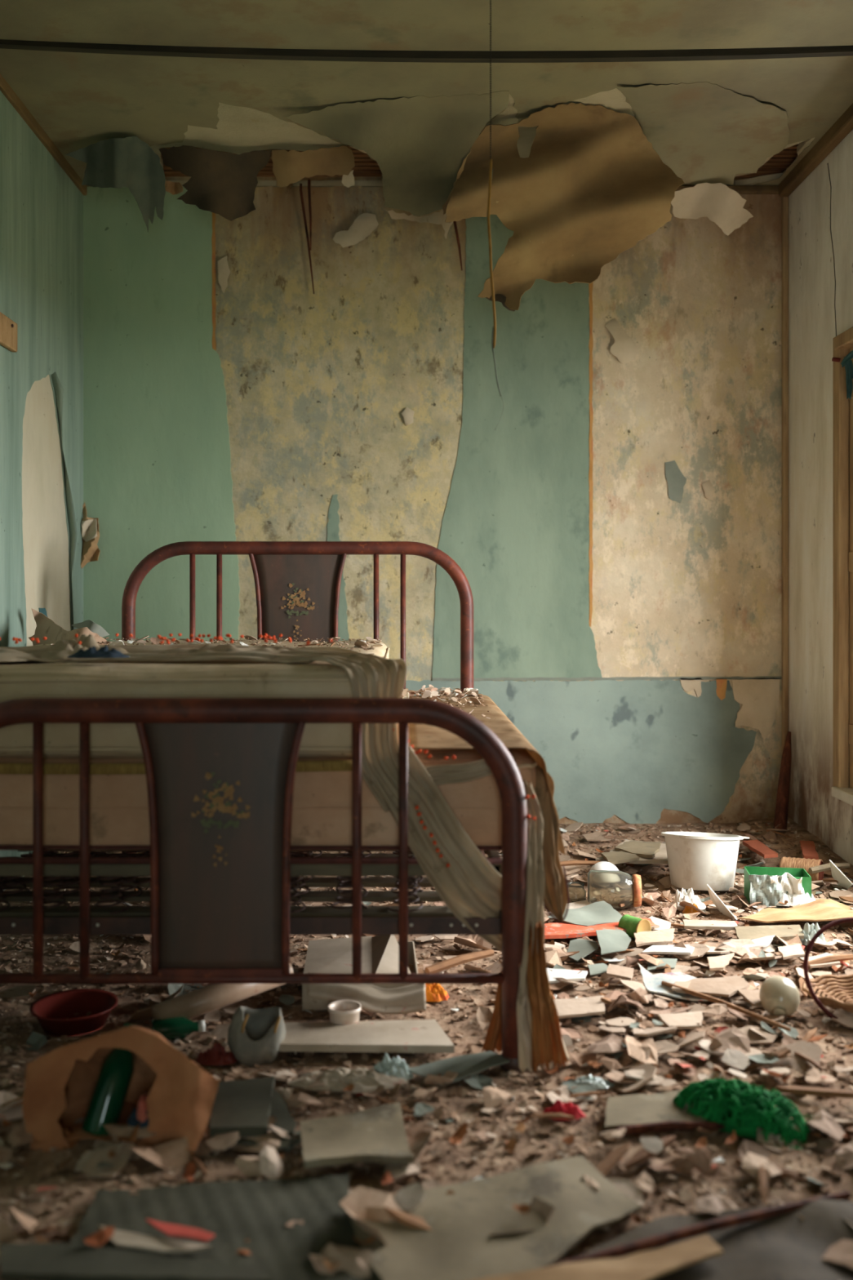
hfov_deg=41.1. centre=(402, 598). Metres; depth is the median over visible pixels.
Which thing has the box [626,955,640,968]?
paper scrap
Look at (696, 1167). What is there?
dry leaf
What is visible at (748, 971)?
paper scrap
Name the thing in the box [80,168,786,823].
wall
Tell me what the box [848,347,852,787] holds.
window
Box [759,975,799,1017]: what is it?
ball
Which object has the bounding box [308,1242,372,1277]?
paper scrap
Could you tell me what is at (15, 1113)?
flake
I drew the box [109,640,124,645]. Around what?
scrap
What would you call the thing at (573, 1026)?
paper scrap
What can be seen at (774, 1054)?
paper scrap
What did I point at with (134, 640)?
flake
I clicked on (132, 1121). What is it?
packet
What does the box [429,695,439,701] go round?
paper scrap
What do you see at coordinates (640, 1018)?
paper scrap
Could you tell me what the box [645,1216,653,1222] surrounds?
wood splinter
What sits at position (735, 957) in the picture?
paper scrap
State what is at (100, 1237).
dry leaf
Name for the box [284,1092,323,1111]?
paper scrap
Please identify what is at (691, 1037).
flake
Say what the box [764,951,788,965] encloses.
flake
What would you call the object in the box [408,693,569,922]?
blanket
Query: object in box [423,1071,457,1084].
paper scrap
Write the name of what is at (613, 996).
paper scrap
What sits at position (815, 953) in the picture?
paper scrap
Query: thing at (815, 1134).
dry leaf
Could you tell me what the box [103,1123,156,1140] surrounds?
paper scrap
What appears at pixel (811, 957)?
plaster slab
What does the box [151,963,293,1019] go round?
roll
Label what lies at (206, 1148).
paper scrap
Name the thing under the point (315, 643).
wood splinter
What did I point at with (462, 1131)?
dry leaf
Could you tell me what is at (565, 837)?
paper scrap
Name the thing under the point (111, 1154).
dry leaf
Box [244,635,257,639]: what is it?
flake
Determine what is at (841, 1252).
paper scrap
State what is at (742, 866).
wood splinter
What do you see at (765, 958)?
flake
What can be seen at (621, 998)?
paper scrap
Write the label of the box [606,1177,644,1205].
paper scrap
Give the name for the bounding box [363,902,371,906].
scrap
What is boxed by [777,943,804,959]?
plaster slab
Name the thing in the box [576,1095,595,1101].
scrap
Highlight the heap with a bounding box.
[287,1066,408,1093]
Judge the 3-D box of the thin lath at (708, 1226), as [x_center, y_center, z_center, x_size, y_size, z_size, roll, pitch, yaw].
[0.512,1.054,1.899,0.616,0.024,0.017,0,0,-24]
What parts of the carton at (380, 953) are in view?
torn lid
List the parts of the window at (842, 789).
casing, sill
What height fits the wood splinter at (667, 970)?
0.009 m
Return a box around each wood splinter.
[1,1095,22,1108]
[16,1226,56,1236]
[35,1234,49,1243]
[58,1157,72,1168]
[66,966,79,969]
[190,1155,206,1176]
[296,948,307,951]
[297,643,320,646]
[361,934,398,941]
[376,1097,413,1113]
[383,1206,432,1231]
[529,1112,575,1119]
[546,951,579,966]
[568,1091,606,1097]
[571,968,606,974]
[595,946,644,953]
[595,1141,631,1177]
[600,997,630,1009]
[625,1134,676,1169]
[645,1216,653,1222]
[664,964,671,973]
[671,923,698,931]
[697,1127,719,1133]
[703,900,713,906]
[734,1158,814,1182]
[737,863,746,868]
[741,1049,791,1071]
[744,920,749,926]
[758,1164,768,1205]
[766,830,791,838]
[771,1015,786,1029]
[775,1085,852,1098]
[794,1051,822,1071]
[799,976,807,998]
[801,1027,817,1041]
[822,878,852,883]
[823,871,852,879]
[833,1117,852,1134]
[839,896,852,902]
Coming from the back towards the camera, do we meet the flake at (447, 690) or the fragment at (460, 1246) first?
the flake at (447, 690)
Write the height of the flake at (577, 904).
0.047 m
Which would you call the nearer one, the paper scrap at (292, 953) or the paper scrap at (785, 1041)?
the paper scrap at (785, 1041)
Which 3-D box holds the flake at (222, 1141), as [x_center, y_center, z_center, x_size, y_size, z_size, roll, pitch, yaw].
[-0.348,1.061,2.228,0.062,0.018,0.056,0,0,-34]
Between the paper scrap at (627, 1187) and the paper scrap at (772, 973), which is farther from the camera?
the paper scrap at (772, 973)
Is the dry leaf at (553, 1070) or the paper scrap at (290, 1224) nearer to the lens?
the paper scrap at (290, 1224)
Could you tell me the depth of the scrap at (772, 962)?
3.34 m
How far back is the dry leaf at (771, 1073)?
2.52 m
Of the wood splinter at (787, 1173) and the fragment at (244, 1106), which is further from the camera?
the fragment at (244, 1106)
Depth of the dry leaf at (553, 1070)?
2.61 m
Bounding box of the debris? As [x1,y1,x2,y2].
[0,817,852,1262]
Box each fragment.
[208,1075,275,1137]
[300,1102,413,1168]
[346,1155,642,1279]
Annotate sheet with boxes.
[0,633,569,1075]
[0,1173,380,1279]
[408,1050,509,1084]
[548,900,622,926]
[567,938,598,961]
[577,1199,852,1279]
[587,963,608,975]
[595,928,631,955]
[604,1089,706,1128]
[647,958,677,970]
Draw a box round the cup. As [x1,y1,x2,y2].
[327,1000,361,1025]
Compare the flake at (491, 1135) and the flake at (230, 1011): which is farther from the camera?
the flake at (230, 1011)
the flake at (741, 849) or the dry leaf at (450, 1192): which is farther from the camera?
the flake at (741, 849)
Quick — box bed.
[0,541,528,1071]
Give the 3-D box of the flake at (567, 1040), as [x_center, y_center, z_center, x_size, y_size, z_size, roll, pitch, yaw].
[0.401,1.079,2.768,0.033,0.025,0.028,0,0,31]
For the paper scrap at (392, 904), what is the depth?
3.88 m
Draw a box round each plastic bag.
[669,887,706,910]
[776,887,815,906]
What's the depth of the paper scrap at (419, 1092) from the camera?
2.45 m
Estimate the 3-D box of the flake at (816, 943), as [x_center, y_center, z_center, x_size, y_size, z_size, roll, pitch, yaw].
[1.304,1.077,3.545,0.069,0.029,0.080,0,0,-3]
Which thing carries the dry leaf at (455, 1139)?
on the dry leaf at (462, 1131)
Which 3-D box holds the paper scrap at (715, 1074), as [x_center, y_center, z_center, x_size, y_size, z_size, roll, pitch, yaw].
[0.693,1.077,2.552,0.054,0.030,0.041,0,0,-15]
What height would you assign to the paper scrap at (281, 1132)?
0.046 m
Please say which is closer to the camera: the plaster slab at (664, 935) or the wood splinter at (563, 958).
the wood splinter at (563, 958)
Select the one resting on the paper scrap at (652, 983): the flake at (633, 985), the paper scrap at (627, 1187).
the flake at (633, 985)
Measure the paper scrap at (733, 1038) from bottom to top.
0.068 m
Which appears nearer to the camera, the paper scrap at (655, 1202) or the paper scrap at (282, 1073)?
the paper scrap at (655, 1202)
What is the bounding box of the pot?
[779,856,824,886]
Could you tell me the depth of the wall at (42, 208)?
4.66 m
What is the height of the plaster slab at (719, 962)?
0.011 m
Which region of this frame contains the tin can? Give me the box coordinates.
[618,914,651,938]
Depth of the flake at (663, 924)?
3.74 m
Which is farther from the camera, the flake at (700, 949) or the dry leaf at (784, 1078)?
the flake at (700, 949)
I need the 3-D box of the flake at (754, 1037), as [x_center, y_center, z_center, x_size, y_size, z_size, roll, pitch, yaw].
[0.872,1.075,2.801,0.102,0.020,0.072,0,0,-1]
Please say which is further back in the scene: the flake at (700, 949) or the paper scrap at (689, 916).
the paper scrap at (689, 916)
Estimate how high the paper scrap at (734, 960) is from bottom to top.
0.018 m
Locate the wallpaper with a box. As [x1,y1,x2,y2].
[28,608,109,645]
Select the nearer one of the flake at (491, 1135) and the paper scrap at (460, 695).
the flake at (491, 1135)
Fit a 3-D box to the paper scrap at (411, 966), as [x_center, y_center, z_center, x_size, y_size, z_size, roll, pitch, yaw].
[-0.004,1.069,3.273,0.110,0.030,0.128,0,0,-33]
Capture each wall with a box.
[0,90,83,877]
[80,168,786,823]
[787,129,852,864]
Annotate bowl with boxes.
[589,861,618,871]
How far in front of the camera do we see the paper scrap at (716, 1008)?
2.93 m
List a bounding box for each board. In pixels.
[278,1019,453,1053]
[475,1234,724,1279]
[544,918,655,938]
[595,840,668,863]
[600,850,639,864]
[614,840,661,857]
[682,919,737,929]
[706,884,737,919]
[734,924,804,940]
[829,859,852,888]
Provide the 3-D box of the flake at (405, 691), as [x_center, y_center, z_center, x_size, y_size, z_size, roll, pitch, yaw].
[0.013,0.350,4.204,0.029,0.030,0.042,0,0,-8]
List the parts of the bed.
rail, panel rod, footboard panel, cross rail, rail, panel rod, panel rod, headboard panel, panel rod, rail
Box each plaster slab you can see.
[546,968,587,983]
[554,995,604,1018]
[606,964,634,980]
[633,928,675,946]
[641,944,694,954]
[657,1010,702,1028]
[671,980,690,991]
[675,975,750,997]
[706,952,734,970]
[737,989,763,1007]
[742,935,774,948]
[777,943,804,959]
[800,954,840,968]
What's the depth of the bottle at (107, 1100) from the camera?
2.31 m
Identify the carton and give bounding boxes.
[302,934,426,1014]
[744,866,811,907]
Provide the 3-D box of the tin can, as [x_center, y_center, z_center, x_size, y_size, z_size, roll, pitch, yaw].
[0.744,1.055,3.645,0.070,0.070,0.078,0,0,-38]
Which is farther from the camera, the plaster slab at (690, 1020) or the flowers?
the flowers
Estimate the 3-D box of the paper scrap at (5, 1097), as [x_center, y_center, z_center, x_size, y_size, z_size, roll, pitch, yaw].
[-0.822,1.051,2.378,0.068,0.031,0.067,0,0,-18]
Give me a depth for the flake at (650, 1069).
2.53 m
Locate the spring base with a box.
[0,849,502,916]
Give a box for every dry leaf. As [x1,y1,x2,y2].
[1,1119,13,1126]
[83,1226,115,1246]
[107,1150,115,1157]
[111,949,119,955]
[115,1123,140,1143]
[182,1161,195,1181]
[236,1248,251,1254]
[323,1257,340,1270]
[342,1084,354,1091]
[352,1235,375,1244]
[382,1169,393,1185]
[402,1116,414,1120]
[446,1189,454,1194]
[448,1135,459,1145]
[450,1120,467,1144]
[502,1137,516,1153]
[511,1204,529,1213]
[515,1116,529,1124]
[515,1121,525,1132]
[543,1065,559,1073]
[562,1134,574,1144]
[586,1061,602,1068]
[599,981,608,987]
[626,863,635,866]
[630,1214,642,1223]
[665,1074,673,1078]
[667,1001,673,1006]
[677,1031,685,1038]
[680,1002,688,1011]
[693,1165,703,1172]
[695,1136,706,1147]
[713,1066,721,1071]
[725,1129,737,1143]
[761,1067,786,1077]
[778,971,789,977]
[781,1075,791,1084]
[807,1034,827,1041]
[811,1132,820,1136]
[831,964,844,972]
[843,1129,852,1138]
[847,1043,852,1048]
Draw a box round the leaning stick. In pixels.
[773,731,791,830]
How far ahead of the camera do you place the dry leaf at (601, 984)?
3.16 m
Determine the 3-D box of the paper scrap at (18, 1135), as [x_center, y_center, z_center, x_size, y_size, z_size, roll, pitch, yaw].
[-0.751,1.068,2.257,0.057,0.032,0.062,0,0,-28]
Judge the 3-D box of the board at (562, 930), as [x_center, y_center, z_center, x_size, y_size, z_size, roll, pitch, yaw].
[0.625,1.060,3.671,0.413,0.016,0.135,0,0,-14]
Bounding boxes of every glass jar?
[567,881,586,902]
[586,870,641,909]
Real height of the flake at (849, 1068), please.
0.019 m
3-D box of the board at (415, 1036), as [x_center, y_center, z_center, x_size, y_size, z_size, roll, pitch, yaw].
[-0.097,1.060,2.757,0.436,0.018,0.165,0,0,0]
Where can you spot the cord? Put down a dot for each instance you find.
(491, 171)
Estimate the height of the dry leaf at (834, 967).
0.026 m
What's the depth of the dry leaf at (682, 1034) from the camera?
2.78 m
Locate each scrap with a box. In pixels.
[0,1091,22,1111]
[0,1145,12,1164]
[0,1163,13,1168]
[0,1215,22,1243]
[4,1207,33,1228]
[8,1122,34,1148]
[8,1205,62,1233]
[24,1031,47,1050]
[36,1186,57,1191]
[92,1130,132,1152]
[96,1161,113,1166]
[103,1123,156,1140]
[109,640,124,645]
[115,1186,139,1195]
[121,951,134,956]
[128,1006,151,1021]
[130,1137,190,1169]
[134,959,146,969]
[142,934,151,943]
[147,984,183,1002]
[150,637,162,644]
[168,983,203,996]
[187,640,201,644]
[194,1042,237,1065]
[194,1137,211,1158]
[195,1128,212,1155]
[223,1172,239,1181]
[230,1130,281,1152]
[233,1155,264,1177]
[239,641,248,645]
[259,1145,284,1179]
[267,1115,275,1128]
[269,1124,298,1139]
[275,1069,297,1075]
[275,1087,293,1100]
[279,994,294,1004]
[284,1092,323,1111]
[284,1128,312,1152]
[285,1219,303,1226]
[289,949,302,956]
[293,995,302,1001]
[298,902,328,906]
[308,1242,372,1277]
[339,1186,401,1245]
[360,1008,373,1015]
[361,1085,384,1097]
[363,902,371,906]
[382,902,409,906]
[383,1153,420,1186]
[386,1134,431,1167]
[404,1123,435,1146]
[408,691,416,696]
[408,964,423,973]
[413,1087,437,1097]
[414,1102,433,1115]
[422,964,444,972]
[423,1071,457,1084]
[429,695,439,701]
[434,902,446,906]
[443,1117,454,1122]
[453,688,462,693]
[453,934,491,949]
[453,943,464,950]
[456,693,464,697]
[463,959,502,973]
[464,1074,492,1089]
[472,1176,483,1180]
[475,1006,492,1031]
[475,1130,491,1140]
[482,1086,512,1108]
[489,1195,555,1235]
[499,1098,511,1107]
[543,911,549,923]
[543,912,548,921]
[545,946,573,957]
[545,949,562,967]
[546,1091,587,1109]
[549,977,570,990]
[551,1085,597,1102]
[553,964,565,968]
[555,991,568,999]
[559,1017,576,1025]
[560,1018,571,1025]
[560,1027,582,1039]
[561,833,569,840]
[561,865,580,875]
[565,1024,582,1028]
[566,1081,596,1093]
[567,1051,604,1067]
[572,1015,591,1022]
[574,848,596,858]
[575,936,591,940]
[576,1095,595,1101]
[577,875,586,882]
[580,957,608,966]
[580,1174,599,1192]
[582,960,593,966]
[586,951,617,961]
[586,1033,624,1053]
[589,1048,632,1066]
[595,1053,622,1071]
[599,1126,626,1137]
[600,1052,623,1065]
[600,1094,613,1103]
[601,957,624,961]
[601,1079,615,1084]
[603,990,637,1012]
[604,835,621,839]
[604,1071,638,1082]
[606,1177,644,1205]
[608,992,644,1013]
[618,823,636,830]
[621,865,637,875]
[624,987,650,1004]
[624,1069,664,1084]
[625,1035,657,1064]
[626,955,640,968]
[630,1022,640,1028]
[633,863,650,874]
[635,1012,646,1022]
[635,1170,653,1192]
[637,953,665,965]
[637,962,721,1000]
[639,1020,654,1029]
[641,897,660,906]
[644,892,663,902]
[644,994,657,1001]
[644,1200,659,1205]
[645,894,653,900]
[647,1023,700,1035]
[648,1007,693,1015]
[648,1156,686,1170]
[648,1157,697,1173]
[652,1018,663,1025]
[653,997,667,1008]
[656,965,669,968]
[656,1034,672,1039]
[659,889,670,899]
[662,902,676,919]
[668,1058,697,1076]
[668,1069,678,1074]
[671,941,686,959]
[672,1146,711,1176]
[674,1062,694,1068]
[679,901,707,915]
[683,911,700,919]
[685,1057,700,1062]
[689,970,704,977]
[693,1050,710,1058]
[694,1045,700,1050]
[695,1195,724,1214]
[699,896,710,902]
[702,1003,728,1014]
[704,924,721,936]
[705,970,715,975]
[706,1026,751,1054]
[708,954,719,956]
[708,1069,722,1079]
[712,1156,724,1162]
[712,1190,738,1210]
[714,938,761,956]
[714,1026,728,1032]
[724,953,757,963]
[725,951,746,964]
[728,887,741,893]
[728,1002,748,1020]
[731,894,746,900]
[733,883,744,888]
[735,868,744,873]
[736,951,761,965]
[736,978,756,993]
[737,896,761,907]
[738,1139,770,1159]
[740,857,751,860]
[742,968,758,974]
[742,973,765,980]
[742,1151,782,1182]
[743,862,764,869]
[744,833,757,839]
[748,1053,779,1063]
[749,1027,768,1039]
[755,1054,779,1066]
[756,1127,795,1152]
[758,948,765,957]
[760,1021,783,1037]
[761,829,777,840]
[763,1010,771,1015]
[764,1046,791,1058]
[768,959,777,967]
[768,971,781,976]
[768,1197,804,1221]
[773,943,790,946]
[774,933,802,946]
[778,1022,799,1038]
[782,1038,796,1044]
[790,964,803,968]
[804,951,820,955]
[805,1067,837,1082]
[805,1109,844,1142]
[808,1177,827,1186]
[811,883,820,890]
[813,944,824,949]
[822,1239,852,1268]
[835,1141,852,1169]
[839,894,852,904]
[840,960,852,968]
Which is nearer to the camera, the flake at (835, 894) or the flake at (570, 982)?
the flake at (570, 982)
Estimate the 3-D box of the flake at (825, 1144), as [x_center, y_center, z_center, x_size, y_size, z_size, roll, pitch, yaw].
[0.832,1.079,2.249,0.040,0.013,0.035,0,0,4]
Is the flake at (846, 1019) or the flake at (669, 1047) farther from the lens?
the flake at (846, 1019)
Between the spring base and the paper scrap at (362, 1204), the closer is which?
the paper scrap at (362, 1204)
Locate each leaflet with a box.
[100,1225,212,1253]
[145,1218,214,1241]
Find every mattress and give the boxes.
[0,640,389,774]
[0,695,537,850]
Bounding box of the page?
[235,1088,296,1150]
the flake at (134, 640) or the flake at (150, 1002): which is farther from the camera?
the flake at (134, 640)
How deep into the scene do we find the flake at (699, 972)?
3.20 m
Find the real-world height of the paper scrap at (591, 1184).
0.038 m
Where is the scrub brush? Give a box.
[672,1077,811,1151]
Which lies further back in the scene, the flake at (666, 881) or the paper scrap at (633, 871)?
the paper scrap at (633, 871)
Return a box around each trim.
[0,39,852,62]
[0,73,87,195]
[675,185,778,194]
[778,103,852,196]
[782,196,788,754]
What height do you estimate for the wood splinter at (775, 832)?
0.025 m
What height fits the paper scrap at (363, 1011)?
0.026 m
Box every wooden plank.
[742,840,777,857]
[800,840,818,859]
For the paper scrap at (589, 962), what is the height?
0.015 m
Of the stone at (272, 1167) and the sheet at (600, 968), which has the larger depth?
the sheet at (600, 968)
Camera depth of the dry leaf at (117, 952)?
3.45 m
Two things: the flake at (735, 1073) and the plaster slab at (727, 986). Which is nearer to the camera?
the flake at (735, 1073)
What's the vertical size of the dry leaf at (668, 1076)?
0.006 m
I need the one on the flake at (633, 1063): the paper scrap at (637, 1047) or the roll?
the paper scrap at (637, 1047)
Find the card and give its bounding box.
[738,898,852,923]
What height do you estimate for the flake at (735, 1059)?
0.025 m
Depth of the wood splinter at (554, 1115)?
2.33 m
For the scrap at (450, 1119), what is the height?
0.004 m
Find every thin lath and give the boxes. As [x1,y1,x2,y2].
[424,949,494,973]
[547,1191,851,1266]
[560,860,600,866]
[616,1120,724,1134]
[661,980,791,1031]
[808,862,850,873]
[808,954,852,968]
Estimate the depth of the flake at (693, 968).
3.32 m
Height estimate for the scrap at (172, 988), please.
0.037 m
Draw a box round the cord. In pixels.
[486,0,503,430]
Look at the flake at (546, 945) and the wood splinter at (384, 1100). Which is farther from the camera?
the flake at (546, 945)
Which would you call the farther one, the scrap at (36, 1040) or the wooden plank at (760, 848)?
the wooden plank at (760, 848)
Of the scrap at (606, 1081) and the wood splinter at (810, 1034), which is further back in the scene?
the wood splinter at (810, 1034)
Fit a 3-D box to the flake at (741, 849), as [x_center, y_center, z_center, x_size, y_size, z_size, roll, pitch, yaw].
[1.452,1.068,4.829,0.045,0.011,0.062,0,0,8]
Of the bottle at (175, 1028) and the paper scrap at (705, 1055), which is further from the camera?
the bottle at (175, 1028)
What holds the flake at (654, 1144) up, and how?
on the wood splinter at (642, 1155)
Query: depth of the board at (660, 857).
4.48 m
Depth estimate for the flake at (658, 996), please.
3.03 m
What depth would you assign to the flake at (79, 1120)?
2.34 m
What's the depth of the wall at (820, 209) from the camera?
4.96 m
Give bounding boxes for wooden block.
[0,311,17,351]
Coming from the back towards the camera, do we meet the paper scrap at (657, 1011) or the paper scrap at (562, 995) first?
the paper scrap at (562, 995)
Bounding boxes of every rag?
[66,644,129,657]
[542,1099,585,1119]
[831,350,852,399]
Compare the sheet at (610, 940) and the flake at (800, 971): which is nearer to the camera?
the flake at (800, 971)
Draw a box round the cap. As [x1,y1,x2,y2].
[682,903,701,913]
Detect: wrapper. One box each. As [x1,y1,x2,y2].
[373,1052,414,1079]
[561,1074,613,1088]
[800,922,826,945]
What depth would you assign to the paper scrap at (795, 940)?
3.54 m
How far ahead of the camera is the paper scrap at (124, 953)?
3.45 m
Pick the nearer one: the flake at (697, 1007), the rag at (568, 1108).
the rag at (568, 1108)
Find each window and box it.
[831,326,852,805]
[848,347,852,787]
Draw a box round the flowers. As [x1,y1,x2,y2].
[425,983,448,1001]
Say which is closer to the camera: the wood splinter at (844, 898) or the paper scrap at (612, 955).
the paper scrap at (612, 955)
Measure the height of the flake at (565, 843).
0.026 m
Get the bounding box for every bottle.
[81,1022,136,1135]
[151,1017,204,1039]
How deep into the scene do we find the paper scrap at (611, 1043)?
2.69 m
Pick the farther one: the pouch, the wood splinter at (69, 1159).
the pouch
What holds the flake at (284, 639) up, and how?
on the mattress at (18, 679)
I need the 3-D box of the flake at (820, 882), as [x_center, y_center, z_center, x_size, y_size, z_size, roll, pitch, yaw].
[1.529,1.075,4.279,0.118,0.058,0.098,0,0,11]
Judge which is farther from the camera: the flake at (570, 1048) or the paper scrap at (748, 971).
the paper scrap at (748, 971)
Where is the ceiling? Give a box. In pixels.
[0,0,852,311]
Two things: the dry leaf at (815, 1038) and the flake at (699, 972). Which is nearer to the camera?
the dry leaf at (815, 1038)
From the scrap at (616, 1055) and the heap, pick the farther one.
the scrap at (616, 1055)
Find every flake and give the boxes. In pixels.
[0,1104,23,1121]
[3,983,35,999]
[69,941,79,952]
[74,1116,84,1124]
[74,1146,104,1171]
[81,1141,136,1178]
[130,638,146,644]
[132,635,148,643]
[148,999,159,1005]
[204,1009,221,1022]
[205,1130,239,1151]
[208,1023,230,1045]
[222,1008,237,1013]
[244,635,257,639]
[257,1071,291,1081]
[276,637,287,642]
[276,968,298,987]
[306,1071,324,1087]
[327,636,339,639]
[354,640,368,647]
[365,639,377,643]
[372,644,382,647]
[395,1182,424,1211]
[401,1080,412,1088]
[402,688,408,696]
[414,935,434,942]
[421,690,431,697]
[422,1178,442,1189]
[430,690,438,697]
[434,934,457,939]
[443,955,456,959]
[444,687,450,694]
[448,693,457,699]
[470,697,480,704]
[480,1107,498,1113]
[484,1132,497,1137]
[525,1062,559,1071]
[544,943,561,951]
[555,942,564,948]
[555,978,582,985]
[559,854,569,861]
[561,1034,573,1046]
[562,839,568,846]
[562,870,579,881]
[564,822,582,832]
[565,1044,575,1053]
[566,873,578,878]
[566,899,590,908]
[573,985,591,991]
[582,831,612,841]
[598,1024,626,1033]
[605,1017,635,1026]
[608,955,626,965]
[608,983,623,985]
[611,1062,657,1093]
[618,947,643,956]
[618,1048,650,1071]
[619,979,653,994]
[625,1073,659,1080]
[627,828,640,833]
[633,1024,676,1036]
[640,1137,662,1153]
[644,883,653,886]
[648,916,671,930]
[650,964,690,974]
[651,924,659,929]
[653,995,677,1002]
[654,1040,679,1053]
[654,1044,664,1052]
[658,875,671,886]
[661,1079,677,1086]
[671,884,697,893]
[675,1031,705,1048]
[676,942,709,959]
[677,1051,709,1060]
[687,1004,705,1013]
[688,965,700,971]
[693,960,708,967]
[697,970,715,977]
[697,1039,724,1055]
[697,1073,709,1080]
[704,942,715,946]
[705,946,729,954]
[708,903,738,910]
[721,1048,750,1071]
[722,900,732,902]
[728,995,750,1004]
[728,1068,746,1079]
[735,908,744,912]
[737,823,750,831]
[737,1025,777,1044]
[738,848,750,853]
[744,955,782,960]
[745,1047,762,1062]
[755,904,766,909]
[755,973,771,977]
[755,1014,783,1024]
[760,1067,790,1075]
[761,943,777,952]
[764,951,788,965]
[766,828,787,831]
[777,1040,822,1072]
[795,967,816,979]
[795,1069,809,1075]
[796,1008,811,1017]
[803,1114,852,1124]
[808,938,833,948]
[810,970,831,977]
[810,1137,835,1150]
[811,880,825,885]
[817,1006,835,1013]
[825,940,836,946]
[829,890,852,898]
[829,962,849,971]
[831,881,842,888]
[831,1008,852,1028]
[832,938,852,946]
[833,1066,844,1072]
[839,921,852,928]
[841,1066,852,1072]
[841,1105,852,1111]
[844,968,852,975]
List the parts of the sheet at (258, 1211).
blue strip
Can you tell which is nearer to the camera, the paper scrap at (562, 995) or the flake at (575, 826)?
the paper scrap at (562, 995)
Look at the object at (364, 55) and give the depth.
3.98 m
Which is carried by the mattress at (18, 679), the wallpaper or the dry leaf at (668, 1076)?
the wallpaper
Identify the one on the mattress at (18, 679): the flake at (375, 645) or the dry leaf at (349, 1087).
the flake at (375, 645)
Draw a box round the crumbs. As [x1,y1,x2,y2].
[43,637,496,719]
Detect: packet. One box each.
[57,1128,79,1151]
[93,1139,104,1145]
[127,1106,149,1128]
[136,1093,147,1122]
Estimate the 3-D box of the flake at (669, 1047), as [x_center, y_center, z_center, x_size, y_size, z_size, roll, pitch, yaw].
[0.623,1.069,2.709,0.068,0.015,0.055,0,0,1]
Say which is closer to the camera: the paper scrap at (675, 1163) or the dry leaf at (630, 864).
the paper scrap at (675, 1163)
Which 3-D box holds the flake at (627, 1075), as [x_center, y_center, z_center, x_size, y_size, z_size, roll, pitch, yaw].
[0.547,1.079,2.567,0.084,0.030,0.081,0,0,16]
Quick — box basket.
[801,916,852,1029]
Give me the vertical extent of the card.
0.045 m
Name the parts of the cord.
ball chain, taped cord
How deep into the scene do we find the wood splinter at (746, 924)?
3.77 m
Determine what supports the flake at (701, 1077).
on the paper scrap at (715, 1074)
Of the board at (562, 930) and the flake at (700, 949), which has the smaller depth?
the flake at (700, 949)
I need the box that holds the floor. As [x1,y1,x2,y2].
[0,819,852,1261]
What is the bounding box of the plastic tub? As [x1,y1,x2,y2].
[661,831,749,890]
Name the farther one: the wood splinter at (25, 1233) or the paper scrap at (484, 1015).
the paper scrap at (484, 1015)
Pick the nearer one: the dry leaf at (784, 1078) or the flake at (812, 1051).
the dry leaf at (784, 1078)
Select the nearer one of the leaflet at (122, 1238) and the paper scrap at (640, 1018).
the leaflet at (122, 1238)
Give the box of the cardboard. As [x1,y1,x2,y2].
[22,1025,218,1155]
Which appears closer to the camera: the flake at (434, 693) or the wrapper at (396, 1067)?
the wrapper at (396, 1067)
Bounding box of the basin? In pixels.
[29,988,117,1037]
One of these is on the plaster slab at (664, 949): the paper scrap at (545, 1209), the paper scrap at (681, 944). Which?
the paper scrap at (681, 944)
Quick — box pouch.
[227,1006,285,1066]
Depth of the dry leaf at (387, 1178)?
2.10 m
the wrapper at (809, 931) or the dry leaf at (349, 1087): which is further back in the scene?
the wrapper at (809, 931)
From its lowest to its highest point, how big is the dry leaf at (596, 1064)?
0.013 m
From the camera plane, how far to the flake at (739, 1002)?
3.06 m
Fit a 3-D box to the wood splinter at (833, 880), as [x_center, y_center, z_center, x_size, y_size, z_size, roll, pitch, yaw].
[1.649,1.058,4.232,0.160,0.024,0.021,0,0,19]
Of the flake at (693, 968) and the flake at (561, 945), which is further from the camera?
the flake at (561, 945)
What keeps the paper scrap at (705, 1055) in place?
on the flake at (690, 1055)
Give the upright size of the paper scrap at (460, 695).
0.019 m

